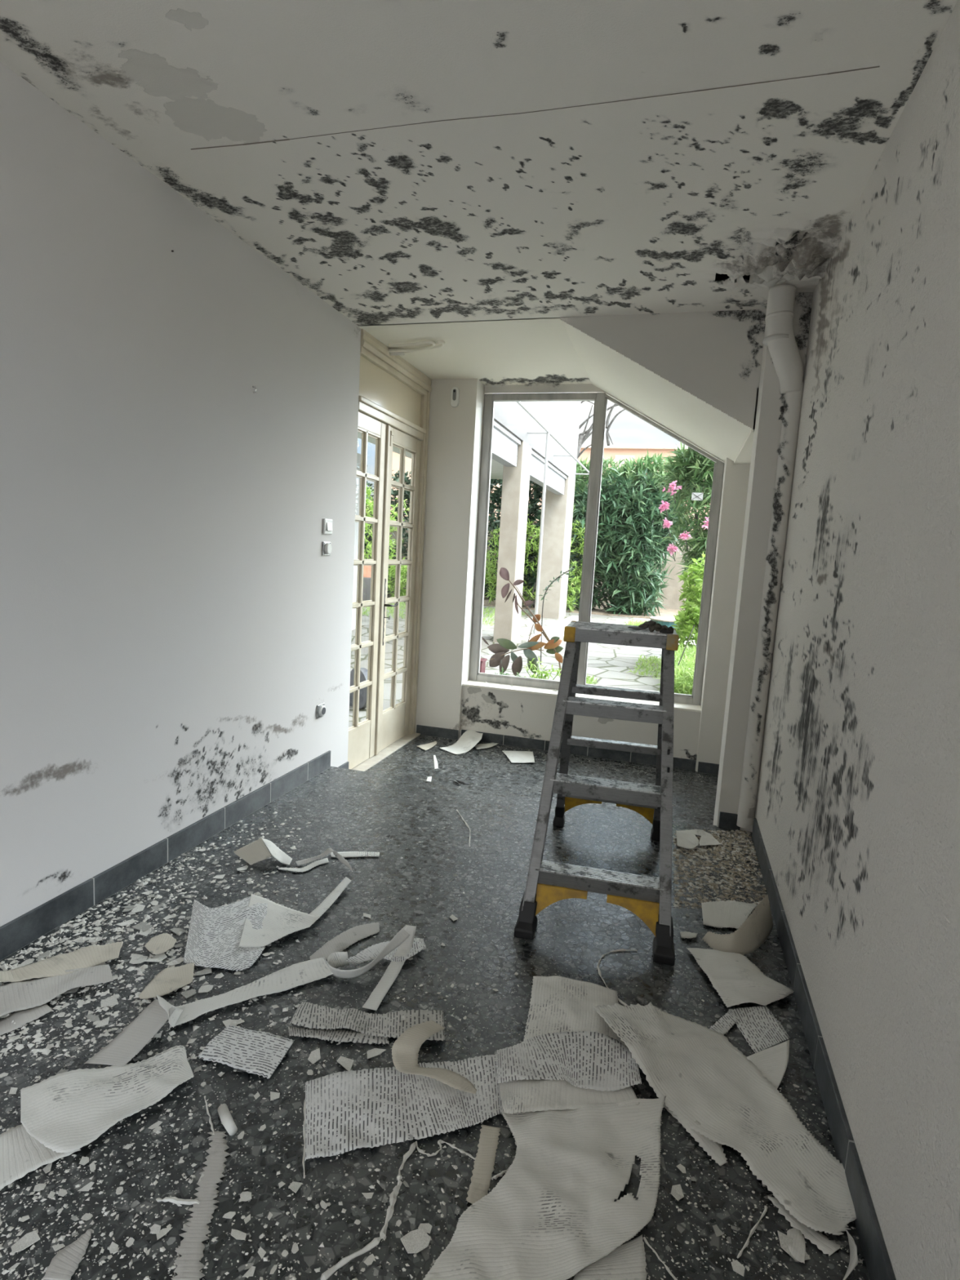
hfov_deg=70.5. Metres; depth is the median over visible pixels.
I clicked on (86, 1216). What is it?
flake
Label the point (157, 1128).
flake
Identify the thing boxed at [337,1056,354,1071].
flake
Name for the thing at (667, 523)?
blossom
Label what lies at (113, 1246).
flake
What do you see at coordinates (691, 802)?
floor
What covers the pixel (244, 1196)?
flake
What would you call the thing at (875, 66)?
trim
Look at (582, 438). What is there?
bare tree
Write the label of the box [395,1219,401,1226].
flake
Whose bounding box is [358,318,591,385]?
ceiling
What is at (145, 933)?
flake
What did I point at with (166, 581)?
wall
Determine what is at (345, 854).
paper strip
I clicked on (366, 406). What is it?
trim
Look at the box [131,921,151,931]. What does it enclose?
flake
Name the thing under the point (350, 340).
wall
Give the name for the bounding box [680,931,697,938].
paper scrap
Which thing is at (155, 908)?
flake
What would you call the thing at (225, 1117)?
roll
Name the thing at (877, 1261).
baseboard
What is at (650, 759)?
baseboard
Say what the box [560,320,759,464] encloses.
ceiling
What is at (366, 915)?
flake
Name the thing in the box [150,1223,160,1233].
flake
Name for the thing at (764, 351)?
wall
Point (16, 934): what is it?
baseboard
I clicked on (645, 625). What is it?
scraper
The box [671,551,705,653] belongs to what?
leafy shrub
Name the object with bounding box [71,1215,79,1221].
flake
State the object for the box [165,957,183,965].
flake
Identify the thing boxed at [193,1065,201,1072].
flake
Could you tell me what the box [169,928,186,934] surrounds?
flake
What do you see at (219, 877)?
flake
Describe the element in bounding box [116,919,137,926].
flake
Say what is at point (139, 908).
flake
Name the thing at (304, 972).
paper strip
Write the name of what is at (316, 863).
paper tangle
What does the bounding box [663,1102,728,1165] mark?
paper strip
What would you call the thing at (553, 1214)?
paper sheet
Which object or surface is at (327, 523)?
light switch
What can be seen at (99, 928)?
flake
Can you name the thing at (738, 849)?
crumbs
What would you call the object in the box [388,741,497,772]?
crumbs
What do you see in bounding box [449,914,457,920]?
flake
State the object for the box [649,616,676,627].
basin
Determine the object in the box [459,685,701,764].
wall
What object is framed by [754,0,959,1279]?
wall
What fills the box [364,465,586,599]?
hedge
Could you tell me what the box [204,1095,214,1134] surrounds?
thread
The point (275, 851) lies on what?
crumpled paper
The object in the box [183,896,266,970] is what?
paper sheet
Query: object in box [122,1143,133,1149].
flake
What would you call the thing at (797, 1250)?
paper scrap
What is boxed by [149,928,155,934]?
flake
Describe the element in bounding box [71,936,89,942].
flake
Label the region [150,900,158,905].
flake
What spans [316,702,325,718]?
wall socket
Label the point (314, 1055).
flake
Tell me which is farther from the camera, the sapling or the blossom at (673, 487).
the blossom at (673, 487)
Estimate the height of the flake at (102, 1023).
0.005 m
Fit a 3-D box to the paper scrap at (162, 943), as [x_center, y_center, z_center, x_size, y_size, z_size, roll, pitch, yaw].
[-1.052,0.999,2.237,0.106,0.010,0.088,9,9,36]
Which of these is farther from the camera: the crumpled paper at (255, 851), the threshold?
the threshold
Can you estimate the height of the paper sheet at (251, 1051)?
0.011 m
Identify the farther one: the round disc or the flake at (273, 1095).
the round disc
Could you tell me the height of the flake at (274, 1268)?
0.002 m
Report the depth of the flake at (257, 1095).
1.66 m
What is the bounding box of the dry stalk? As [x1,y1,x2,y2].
[677,624,694,665]
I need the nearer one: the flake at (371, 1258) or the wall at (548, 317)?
the flake at (371, 1258)
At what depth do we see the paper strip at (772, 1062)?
1.85 m
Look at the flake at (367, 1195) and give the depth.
1.42 m
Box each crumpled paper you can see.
[233,838,271,865]
[262,838,292,864]
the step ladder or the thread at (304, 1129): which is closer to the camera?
the thread at (304, 1129)
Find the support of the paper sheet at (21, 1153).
on the floor at (386, 809)
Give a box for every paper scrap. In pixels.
[41,1228,92,1279]
[137,963,194,999]
[144,933,176,954]
[417,741,436,750]
[426,776,431,781]
[433,755,438,768]
[454,778,470,785]
[475,742,497,749]
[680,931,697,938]
[701,900,757,928]
[710,1009,739,1035]
[786,1227,805,1262]
[843,1229,857,1279]
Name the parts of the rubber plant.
stem, stem, stem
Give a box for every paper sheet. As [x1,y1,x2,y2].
[0,1124,80,1191]
[20,1044,194,1153]
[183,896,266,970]
[197,1024,294,1079]
[238,893,319,947]
[289,1001,444,1040]
[422,1095,666,1279]
[440,729,483,754]
[498,1079,639,1114]
[502,750,534,763]
[523,975,627,1047]
[573,1234,646,1279]
[675,829,720,848]
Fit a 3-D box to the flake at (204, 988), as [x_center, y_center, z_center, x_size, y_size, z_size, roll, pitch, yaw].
[-0.825,1.049,2.045,0.039,0.006,0.034,2,7,-6]
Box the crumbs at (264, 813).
[219,813,765,1096]
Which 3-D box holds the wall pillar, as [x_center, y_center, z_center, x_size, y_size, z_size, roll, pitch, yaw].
[1.391,-0.322,3.347,0.177,2.632,0.001,5,8,16]
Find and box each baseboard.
[0,750,330,960]
[337,761,348,768]
[416,724,719,774]
[718,811,740,830]
[751,817,896,1279]
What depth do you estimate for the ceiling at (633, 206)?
2.07 m
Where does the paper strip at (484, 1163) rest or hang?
on the floor at (386, 809)
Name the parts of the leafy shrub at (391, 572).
stem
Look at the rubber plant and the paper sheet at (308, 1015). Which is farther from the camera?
the rubber plant
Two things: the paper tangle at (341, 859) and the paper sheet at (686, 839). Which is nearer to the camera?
the paper tangle at (341, 859)
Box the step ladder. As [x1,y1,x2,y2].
[513,620,679,965]
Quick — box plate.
[691,492,702,500]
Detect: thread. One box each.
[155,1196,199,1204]
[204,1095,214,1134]
[302,1099,305,1178]
[320,1142,416,1279]
[415,1139,475,1159]
[456,809,471,846]
[491,1168,508,1180]
[596,948,636,1005]
[643,1236,677,1279]
[737,1205,767,1257]
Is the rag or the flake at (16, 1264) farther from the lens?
the rag
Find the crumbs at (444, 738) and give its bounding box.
[428,737,706,786]
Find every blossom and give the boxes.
[657,500,670,519]
[662,480,681,503]
[662,517,672,537]
[666,543,678,560]
[678,530,690,549]
[702,516,708,529]
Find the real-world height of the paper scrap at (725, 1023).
0.004 m
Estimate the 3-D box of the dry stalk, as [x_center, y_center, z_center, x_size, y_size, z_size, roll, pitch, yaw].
[1.698,0.041,5.587,0.008,0.327,0.230,10,10,42]
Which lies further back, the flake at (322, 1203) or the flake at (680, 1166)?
the flake at (680, 1166)
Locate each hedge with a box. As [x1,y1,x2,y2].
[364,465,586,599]
[573,450,684,607]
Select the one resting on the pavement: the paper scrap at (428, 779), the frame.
the frame
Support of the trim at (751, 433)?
attached to the wall at (764, 351)
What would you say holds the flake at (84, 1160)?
on the floor at (386, 809)
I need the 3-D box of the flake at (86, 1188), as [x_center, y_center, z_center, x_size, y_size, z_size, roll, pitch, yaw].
[-0.813,1.134,1.405,0.016,0.003,0.030,9,9,39]
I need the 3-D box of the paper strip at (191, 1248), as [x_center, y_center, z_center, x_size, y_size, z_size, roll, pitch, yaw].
[-0.566,1.148,1.396,0.065,0.004,0.332,2,7,-10]
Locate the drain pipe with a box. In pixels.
[736,284,804,828]
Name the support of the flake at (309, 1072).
on the floor at (386, 809)
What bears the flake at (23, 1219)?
on the floor at (386, 809)
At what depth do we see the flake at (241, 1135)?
1.55 m
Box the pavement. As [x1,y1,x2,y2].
[348,588,696,727]
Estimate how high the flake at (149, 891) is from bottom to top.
0.005 m
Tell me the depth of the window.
5.16 m
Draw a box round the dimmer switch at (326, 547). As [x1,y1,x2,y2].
[322,541,332,555]
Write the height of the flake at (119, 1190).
0.002 m
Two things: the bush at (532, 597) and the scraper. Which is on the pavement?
the bush at (532, 597)
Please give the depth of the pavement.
8.25 m
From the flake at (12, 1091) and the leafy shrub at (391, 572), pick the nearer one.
the flake at (12, 1091)
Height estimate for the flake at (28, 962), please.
0.006 m
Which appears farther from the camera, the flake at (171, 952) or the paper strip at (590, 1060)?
the flake at (171, 952)
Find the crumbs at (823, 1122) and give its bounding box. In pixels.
[636,1087,862,1279]
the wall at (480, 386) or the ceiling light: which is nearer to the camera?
the ceiling light
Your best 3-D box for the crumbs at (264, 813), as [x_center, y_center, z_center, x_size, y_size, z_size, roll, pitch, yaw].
[0.108,1.023,2.655,2.526,0.002,1.923,3,7,-4]
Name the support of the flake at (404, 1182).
on the floor at (386, 809)
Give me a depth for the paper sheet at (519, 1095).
1.69 m
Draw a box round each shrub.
[364,484,409,597]
[527,466,694,616]
[654,441,715,604]
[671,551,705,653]
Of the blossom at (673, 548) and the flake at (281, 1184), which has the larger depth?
the blossom at (673, 548)
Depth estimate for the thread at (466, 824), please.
3.36 m
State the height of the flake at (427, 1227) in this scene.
0.003 m
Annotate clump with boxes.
[586,674,598,684]
[623,618,648,626]
[626,654,661,677]
[653,641,696,694]
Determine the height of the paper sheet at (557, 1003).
0.035 m
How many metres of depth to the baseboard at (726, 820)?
3.51 m
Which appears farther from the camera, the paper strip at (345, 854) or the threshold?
the threshold
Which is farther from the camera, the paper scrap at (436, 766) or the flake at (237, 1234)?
the paper scrap at (436, 766)
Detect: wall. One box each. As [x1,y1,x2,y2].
[0,61,341,926]
[329,313,360,767]
[358,317,722,462]
[388,518,703,609]
[458,378,484,738]
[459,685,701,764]
[484,383,604,393]
[560,309,766,430]
[695,457,750,771]
[712,326,767,825]
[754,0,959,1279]
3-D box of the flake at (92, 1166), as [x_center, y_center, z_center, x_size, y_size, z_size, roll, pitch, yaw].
[-0.828,1.127,1.452,0.022,0.002,0.013,11,10,36]
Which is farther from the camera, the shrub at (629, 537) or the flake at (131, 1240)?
the shrub at (629, 537)
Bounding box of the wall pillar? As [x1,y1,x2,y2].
[716,292,813,831]
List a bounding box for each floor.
[0,766,870,1279]
[365,734,718,825]
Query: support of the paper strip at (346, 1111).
on the floor at (386, 809)
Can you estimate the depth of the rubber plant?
5.88 m
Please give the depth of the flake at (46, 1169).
1.44 m
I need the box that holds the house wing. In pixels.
[351,392,581,642]
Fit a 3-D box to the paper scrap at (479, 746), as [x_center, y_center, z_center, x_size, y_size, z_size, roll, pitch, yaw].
[0.077,0.818,5.273,0.310,0.007,0.121,-1,9,-32]
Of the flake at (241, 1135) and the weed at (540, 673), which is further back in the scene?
the weed at (540, 673)
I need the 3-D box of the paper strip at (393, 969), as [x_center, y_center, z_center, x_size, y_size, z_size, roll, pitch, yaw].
[-0.280,1.019,2.136,0.048,0.085,0.339,5,8,14]
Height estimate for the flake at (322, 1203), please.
0.003 m
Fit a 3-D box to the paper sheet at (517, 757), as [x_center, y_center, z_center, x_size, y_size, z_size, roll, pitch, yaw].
[0.304,0.863,5.021,0.237,0.012,0.300,2,7,-7]
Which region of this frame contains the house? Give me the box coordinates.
[390,444,710,529]
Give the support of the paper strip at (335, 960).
on the floor at (386, 809)
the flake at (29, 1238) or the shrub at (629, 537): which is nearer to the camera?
the flake at (29, 1238)
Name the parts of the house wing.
box trim, box trim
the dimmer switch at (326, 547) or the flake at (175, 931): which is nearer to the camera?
the flake at (175, 931)
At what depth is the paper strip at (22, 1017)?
1.87 m
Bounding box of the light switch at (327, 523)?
[323,518,333,534]
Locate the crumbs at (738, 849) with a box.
[671,829,766,908]
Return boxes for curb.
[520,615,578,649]
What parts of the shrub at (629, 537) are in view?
stem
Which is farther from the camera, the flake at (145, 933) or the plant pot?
the plant pot
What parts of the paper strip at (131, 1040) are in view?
paper strip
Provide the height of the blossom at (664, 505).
0.220 m
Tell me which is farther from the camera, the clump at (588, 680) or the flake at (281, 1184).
the clump at (588, 680)
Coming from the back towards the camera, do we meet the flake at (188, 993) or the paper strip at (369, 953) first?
the paper strip at (369, 953)
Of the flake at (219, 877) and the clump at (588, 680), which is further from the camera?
the clump at (588, 680)
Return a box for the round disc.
[349,667,367,708]
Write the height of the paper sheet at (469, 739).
0.082 m
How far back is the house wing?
9.53 m
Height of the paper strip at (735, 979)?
0.032 m
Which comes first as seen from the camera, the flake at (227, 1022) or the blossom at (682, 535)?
the flake at (227, 1022)
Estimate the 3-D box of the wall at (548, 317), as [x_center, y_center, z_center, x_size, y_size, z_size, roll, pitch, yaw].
[0.629,-1.845,4.489,3.126,1.128,1.655,5,8,16]
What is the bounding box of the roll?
[217,1103,237,1135]
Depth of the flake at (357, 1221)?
1.37 m
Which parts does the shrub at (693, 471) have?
stem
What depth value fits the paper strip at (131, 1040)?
1.80 m
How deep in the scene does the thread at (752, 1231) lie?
1.39 m
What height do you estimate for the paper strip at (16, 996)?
0.017 m
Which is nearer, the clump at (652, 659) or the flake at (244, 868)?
the flake at (244, 868)
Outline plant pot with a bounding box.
[363,565,371,577]
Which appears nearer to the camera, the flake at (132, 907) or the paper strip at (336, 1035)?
the paper strip at (336, 1035)
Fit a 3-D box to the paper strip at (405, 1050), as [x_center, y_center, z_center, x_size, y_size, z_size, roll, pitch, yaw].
[-0.100,1.079,1.793,0.238,0.056,0.205,5,8,16]
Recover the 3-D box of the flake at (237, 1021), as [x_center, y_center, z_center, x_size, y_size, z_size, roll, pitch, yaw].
[-0.682,1.075,1.911,0.038,0.003,0.020,2,7,-8]
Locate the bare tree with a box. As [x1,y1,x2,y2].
[577,400,624,459]
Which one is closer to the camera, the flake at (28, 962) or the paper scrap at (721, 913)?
the flake at (28, 962)
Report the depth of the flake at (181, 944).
2.25 m
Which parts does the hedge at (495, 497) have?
stem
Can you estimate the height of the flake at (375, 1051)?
0.007 m
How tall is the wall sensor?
0.150 m
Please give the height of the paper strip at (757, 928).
0.145 m
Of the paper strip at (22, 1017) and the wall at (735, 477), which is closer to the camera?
the paper strip at (22, 1017)
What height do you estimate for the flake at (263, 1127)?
0.002 m
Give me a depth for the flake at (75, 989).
2.01 m
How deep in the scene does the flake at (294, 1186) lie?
1.43 m
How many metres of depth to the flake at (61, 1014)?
1.90 m
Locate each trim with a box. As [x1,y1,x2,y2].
[191,66,879,150]
[358,346,430,734]
[359,355,421,426]
[360,328,431,392]
[733,429,754,464]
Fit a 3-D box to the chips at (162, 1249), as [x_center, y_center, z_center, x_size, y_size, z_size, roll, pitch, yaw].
[-0.621,1.112,1.649,1.569,0.004,0.890,3,7,-5]
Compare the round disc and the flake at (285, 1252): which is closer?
the flake at (285, 1252)
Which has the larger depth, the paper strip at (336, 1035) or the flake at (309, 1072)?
the paper strip at (336, 1035)
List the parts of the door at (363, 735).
kick panel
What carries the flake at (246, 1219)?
on the floor at (386, 809)
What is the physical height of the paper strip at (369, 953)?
0.031 m
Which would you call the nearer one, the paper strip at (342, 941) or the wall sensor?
the paper strip at (342, 941)
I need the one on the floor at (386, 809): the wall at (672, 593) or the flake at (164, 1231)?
the flake at (164, 1231)
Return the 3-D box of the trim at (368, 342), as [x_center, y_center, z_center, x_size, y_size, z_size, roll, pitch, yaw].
[-0.569,-1.871,4.614,0.092,0.098,1.163,5,8,16]
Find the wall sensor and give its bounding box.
[450,386,459,407]
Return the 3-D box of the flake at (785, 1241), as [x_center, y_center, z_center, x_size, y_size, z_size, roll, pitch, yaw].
[0.627,1.216,1.357,0.060,0.012,0.042,6,8,20]
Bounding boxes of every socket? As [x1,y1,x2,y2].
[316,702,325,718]
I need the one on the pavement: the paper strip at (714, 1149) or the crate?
the crate
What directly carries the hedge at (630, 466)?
on the pavement
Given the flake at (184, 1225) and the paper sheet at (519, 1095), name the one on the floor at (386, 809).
the flake at (184, 1225)
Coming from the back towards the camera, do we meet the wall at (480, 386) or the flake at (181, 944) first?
the wall at (480, 386)
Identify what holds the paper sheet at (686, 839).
on the floor at (386, 809)
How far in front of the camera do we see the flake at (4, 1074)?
1.68 m
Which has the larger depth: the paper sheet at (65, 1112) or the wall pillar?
the wall pillar
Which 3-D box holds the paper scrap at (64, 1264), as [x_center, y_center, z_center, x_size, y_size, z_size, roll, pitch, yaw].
[-0.768,1.150,1.273,0.055,0.002,0.094,3,7,-2]
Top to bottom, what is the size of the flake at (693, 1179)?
0.002 m
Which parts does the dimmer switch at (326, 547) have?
knob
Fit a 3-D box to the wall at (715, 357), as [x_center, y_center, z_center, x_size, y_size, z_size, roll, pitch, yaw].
[1.003,-1.390,3.553,1.222,0.612,0.001,5,8,16]
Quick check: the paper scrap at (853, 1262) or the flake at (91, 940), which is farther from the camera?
the flake at (91, 940)
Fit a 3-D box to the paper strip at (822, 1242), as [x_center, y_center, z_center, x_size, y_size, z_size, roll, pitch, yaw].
[0.665,1.212,1.410,0.044,0.005,0.145,-3,10,-39]
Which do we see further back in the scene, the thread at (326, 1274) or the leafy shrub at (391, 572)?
the leafy shrub at (391, 572)
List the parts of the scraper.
blade, handle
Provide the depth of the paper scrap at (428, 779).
4.43 m
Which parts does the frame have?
post, rail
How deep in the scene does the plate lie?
8.16 m
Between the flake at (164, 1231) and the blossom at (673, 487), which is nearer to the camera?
the flake at (164, 1231)
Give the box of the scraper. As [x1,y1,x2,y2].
[627,620,656,629]
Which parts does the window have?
sill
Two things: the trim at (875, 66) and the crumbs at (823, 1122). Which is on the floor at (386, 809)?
the crumbs at (823, 1122)
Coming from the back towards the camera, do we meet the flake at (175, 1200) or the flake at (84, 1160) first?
the flake at (84, 1160)
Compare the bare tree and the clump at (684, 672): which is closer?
the clump at (684, 672)
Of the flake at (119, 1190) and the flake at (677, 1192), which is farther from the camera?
the flake at (677, 1192)
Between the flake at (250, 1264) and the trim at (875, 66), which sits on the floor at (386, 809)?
the flake at (250, 1264)
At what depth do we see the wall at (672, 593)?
16.61 m
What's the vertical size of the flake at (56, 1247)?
0.003 m
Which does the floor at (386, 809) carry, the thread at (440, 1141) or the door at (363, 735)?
the thread at (440, 1141)
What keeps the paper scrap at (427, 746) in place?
on the floor at (691, 802)
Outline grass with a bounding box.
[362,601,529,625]
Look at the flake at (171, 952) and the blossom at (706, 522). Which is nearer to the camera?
the flake at (171, 952)
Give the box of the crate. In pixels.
[480,657,487,672]
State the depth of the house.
24.92 m
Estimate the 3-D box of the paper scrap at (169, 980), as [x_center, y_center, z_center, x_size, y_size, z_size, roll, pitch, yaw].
[-0.945,1.032,2.055,0.158,0.017,0.136,0,8,-26]
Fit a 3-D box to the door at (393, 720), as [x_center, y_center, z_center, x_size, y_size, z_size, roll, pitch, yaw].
[-0.585,-0.346,5.008,0.096,2.284,0.607,5,8,16]
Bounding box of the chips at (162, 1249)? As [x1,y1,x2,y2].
[0,982,520,1279]
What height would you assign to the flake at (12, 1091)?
0.003 m
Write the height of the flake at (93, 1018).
0.006 m
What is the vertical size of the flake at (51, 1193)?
0.003 m
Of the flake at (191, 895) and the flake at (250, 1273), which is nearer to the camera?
the flake at (250, 1273)
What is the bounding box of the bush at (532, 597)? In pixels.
[484,504,585,613]
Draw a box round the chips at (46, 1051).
[0,809,302,1060]
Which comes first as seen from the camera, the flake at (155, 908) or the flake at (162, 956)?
the flake at (162, 956)
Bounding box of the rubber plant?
[481,567,563,675]
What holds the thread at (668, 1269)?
on the floor at (386, 809)
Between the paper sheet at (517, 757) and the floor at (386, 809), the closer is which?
the floor at (386, 809)
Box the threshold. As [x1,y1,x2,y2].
[351,732,420,771]
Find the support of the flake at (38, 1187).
on the floor at (386, 809)
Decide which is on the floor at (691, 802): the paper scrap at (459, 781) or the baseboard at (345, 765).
the paper scrap at (459, 781)
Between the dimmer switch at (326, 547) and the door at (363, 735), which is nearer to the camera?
the dimmer switch at (326, 547)
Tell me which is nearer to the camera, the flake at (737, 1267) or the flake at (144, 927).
the flake at (737, 1267)
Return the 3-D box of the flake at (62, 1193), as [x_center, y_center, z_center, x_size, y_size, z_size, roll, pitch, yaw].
[-0.856,1.133,1.392,0.019,0.004,0.014,3,7,-3]
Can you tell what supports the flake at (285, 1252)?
on the floor at (386, 809)
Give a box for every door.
[347,411,390,768]
[378,426,421,751]
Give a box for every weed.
[494,666,520,676]
[524,656,561,679]
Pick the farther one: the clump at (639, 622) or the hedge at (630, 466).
the hedge at (630, 466)
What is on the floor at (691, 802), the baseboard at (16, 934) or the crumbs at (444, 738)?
the crumbs at (444, 738)
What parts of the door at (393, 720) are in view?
lock plate, handle, kick panel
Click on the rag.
(658, 627)
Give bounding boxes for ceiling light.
[388,340,444,355]
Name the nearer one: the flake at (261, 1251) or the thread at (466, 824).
the flake at (261, 1251)
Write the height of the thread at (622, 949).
0.010 m
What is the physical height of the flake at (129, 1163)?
0.002 m
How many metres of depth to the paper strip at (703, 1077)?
1.68 m
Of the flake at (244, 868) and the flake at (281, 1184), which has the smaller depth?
the flake at (281, 1184)
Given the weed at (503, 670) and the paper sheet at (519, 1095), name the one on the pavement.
the weed at (503, 670)
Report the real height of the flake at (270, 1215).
0.002 m
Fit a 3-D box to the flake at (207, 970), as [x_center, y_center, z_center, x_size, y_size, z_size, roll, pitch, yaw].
[-0.866,1.038,2.124,0.047,0.007,0.038,-2,9,-33]
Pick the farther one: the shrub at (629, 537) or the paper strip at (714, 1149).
the shrub at (629, 537)
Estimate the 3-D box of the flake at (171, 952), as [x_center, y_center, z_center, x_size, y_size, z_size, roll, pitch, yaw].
[-1.005,1.019,2.215,0.022,0.004,0.024,3,7,-5]
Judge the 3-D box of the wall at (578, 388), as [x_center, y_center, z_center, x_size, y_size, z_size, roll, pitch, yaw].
[0.516,-1.897,5.119,1.000,0.064,0.001,5,8,16]
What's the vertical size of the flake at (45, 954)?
0.006 m
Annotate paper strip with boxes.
[0,941,123,982]
[0,964,113,1017]
[0,1003,52,1035]
[85,994,182,1066]
[169,957,333,1027]
[171,1131,230,1279]
[288,1026,389,1044]
[304,1053,503,1160]
[308,876,351,920]
[309,922,379,959]
[327,924,415,978]
[330,851,379,857]
[345,937,426,965]
[362,925,416,1010]
[391,1020,476,1093]
[466,1124,500,1204]
[496,1031,641,1091]
[593,1002,856,1235]
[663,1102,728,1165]
[687,947,793,1007]
[702,894,773,955]
[728,1005,790,1053]
[746,1040,789,1088]
[768,1195,840,1256]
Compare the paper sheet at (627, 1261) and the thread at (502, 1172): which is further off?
the thread at (502, 1172)
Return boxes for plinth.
[362,577,370,607]
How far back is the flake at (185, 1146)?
1.51 m
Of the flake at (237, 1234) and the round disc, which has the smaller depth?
the flake at (237, 1234)
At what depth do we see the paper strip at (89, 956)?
2.10 m
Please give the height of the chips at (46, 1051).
0.010 m
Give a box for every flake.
[0,1072,8,1078]
[8,1087,17,1093]
[8,1262,20,1270]
[11,1230,39,1253]
[16,958,34,968]
[20,1215,30,1222]
[33,1183,46,1191]
[37,950,49,959]
[42,1162,52,1173]
[47,1191,55,1198]
[52,1244,65,1251]
[55,1069,68,1074]
[57,1012,65,1017]
[57,1188,66,1196]
[68,986,79,992]
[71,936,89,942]
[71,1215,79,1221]
[77,1182,94,1191]
[79,1155,88,1165]
[80,1213,93,1220]
[85,1013,99,1021]
[88,937,102,942]
[89,1161,95,1172]
[92,926,102,931]
[94,1017,109,1027]
[100,994,118,1007]
[109,1241,118,1253]
[115,1186,123,1194]
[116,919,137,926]
[122,905,136,911]
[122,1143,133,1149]
[125,1237,134,1247]
[126,1160,133,1167]
[128,955,147,964]
[129,903,145,914]
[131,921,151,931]
[131,953,142,959]
[138,927,154,936]
[142,890,152,894]
[145,952,167,962]
[148,1120,162,1128]
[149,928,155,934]
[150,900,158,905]
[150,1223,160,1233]
[151,905,159,911]
[152,1126,161,1132]
[155,1226,173,1239]
[163,915,176,919]
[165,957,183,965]
[168,949,176,954]
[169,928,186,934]
[173,942,183,947]
[180,988,195,998]
[182,893,195,897]
[182,1143,189,1149]
[182,1221,190,1228]
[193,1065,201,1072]
[194,967,212,975]
[198,984,213,992]
[213,874,225,879]
[222,1018,236,1026]
[222,1211,235,1218]
[231,1019,244,1024]
[231,1228,246,1239]
[236,865,248,871]
[237,1130,244,1139]
[240,1191,251,1201]
[241,1266,255,1277]
[244,1213,250,1223]
[244,1262,253,1270]
[253,1092,259,1099]
[257,1246,266,1258]
[258,1124,266,1130]
[266,1211,272,1220]
[269,1264,277,1274]
[270,1091,279,1101]
[278,1181,285,1188]
[281,1249,288,1257]
[288,1181,302,1193]
[291,1242,298,1253]
[306,1069,313,1075]
[307,1048,320,1064]
[320,1200,327,1208]
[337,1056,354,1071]
[354,1219,360,1224]
[361,1192,373,1198]
[363,912,370,918]
[364,1253,375,1265]
[367,1048,386,1058]
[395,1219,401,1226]
[400,1227,431,1253]
[402,1180,408,1186]
[417,1222,431,1233]
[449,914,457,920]
[671,1184,684,1200]
[676,1164,685,1173]
[690,1176,696,1181]
[712,1224,724,1236]
[730,1259,745,1276]
[777,1231,810,1261]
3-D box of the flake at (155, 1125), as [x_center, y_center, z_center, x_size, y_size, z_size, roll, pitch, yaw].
[-0.747,1.117,1.563,0.013,0.003,0.031,9,9,38]
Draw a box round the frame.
[516,401,589,634]
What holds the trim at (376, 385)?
attached to the wall
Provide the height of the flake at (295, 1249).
0.003 m
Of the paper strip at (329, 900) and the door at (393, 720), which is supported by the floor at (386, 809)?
the paper strip at (329, 900)
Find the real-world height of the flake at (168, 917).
0.004 m
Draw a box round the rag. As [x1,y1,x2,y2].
[648,622,673,633]
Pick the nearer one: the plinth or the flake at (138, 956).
the flake at (138, 956)
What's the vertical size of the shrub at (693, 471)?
3.173 m
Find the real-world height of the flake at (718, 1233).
0.004 m
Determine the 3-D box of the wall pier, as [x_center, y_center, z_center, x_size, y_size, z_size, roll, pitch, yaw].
[-0.330,-0.600,5.301,0.490,2.772,0.001,5,8,16]
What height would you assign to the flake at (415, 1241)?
0.007 m
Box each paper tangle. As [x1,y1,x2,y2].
[277,857,328,872]
[295,848,352,871]
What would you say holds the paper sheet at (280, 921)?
on the paper sheet at (215, 934)
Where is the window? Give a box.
[462,392,724,712]
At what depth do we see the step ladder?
2.54 m
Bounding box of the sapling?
[538,566,574,664]
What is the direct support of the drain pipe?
attached to the wall at (857, 811)
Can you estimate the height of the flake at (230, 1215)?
0.004 m
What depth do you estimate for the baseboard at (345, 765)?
4.34 m
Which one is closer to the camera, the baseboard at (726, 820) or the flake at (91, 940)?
the flake at (91, 940)
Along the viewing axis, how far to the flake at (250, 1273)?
1.26 m
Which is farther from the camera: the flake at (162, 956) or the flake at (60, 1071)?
the flake at (162, 956)
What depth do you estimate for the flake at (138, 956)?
2.18 m
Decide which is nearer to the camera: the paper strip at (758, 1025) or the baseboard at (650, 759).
the paper strip at (758, 1025)
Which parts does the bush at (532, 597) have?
stem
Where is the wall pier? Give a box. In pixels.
[415,378,477,732]
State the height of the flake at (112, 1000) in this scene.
0.008 m
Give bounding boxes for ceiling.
[0,0,957,325]
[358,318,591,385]
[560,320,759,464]
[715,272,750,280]
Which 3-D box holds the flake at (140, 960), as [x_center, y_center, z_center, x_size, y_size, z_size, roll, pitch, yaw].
[-1.088,1.018,2.166,0.050,0.007,0.046,2,7,-9]

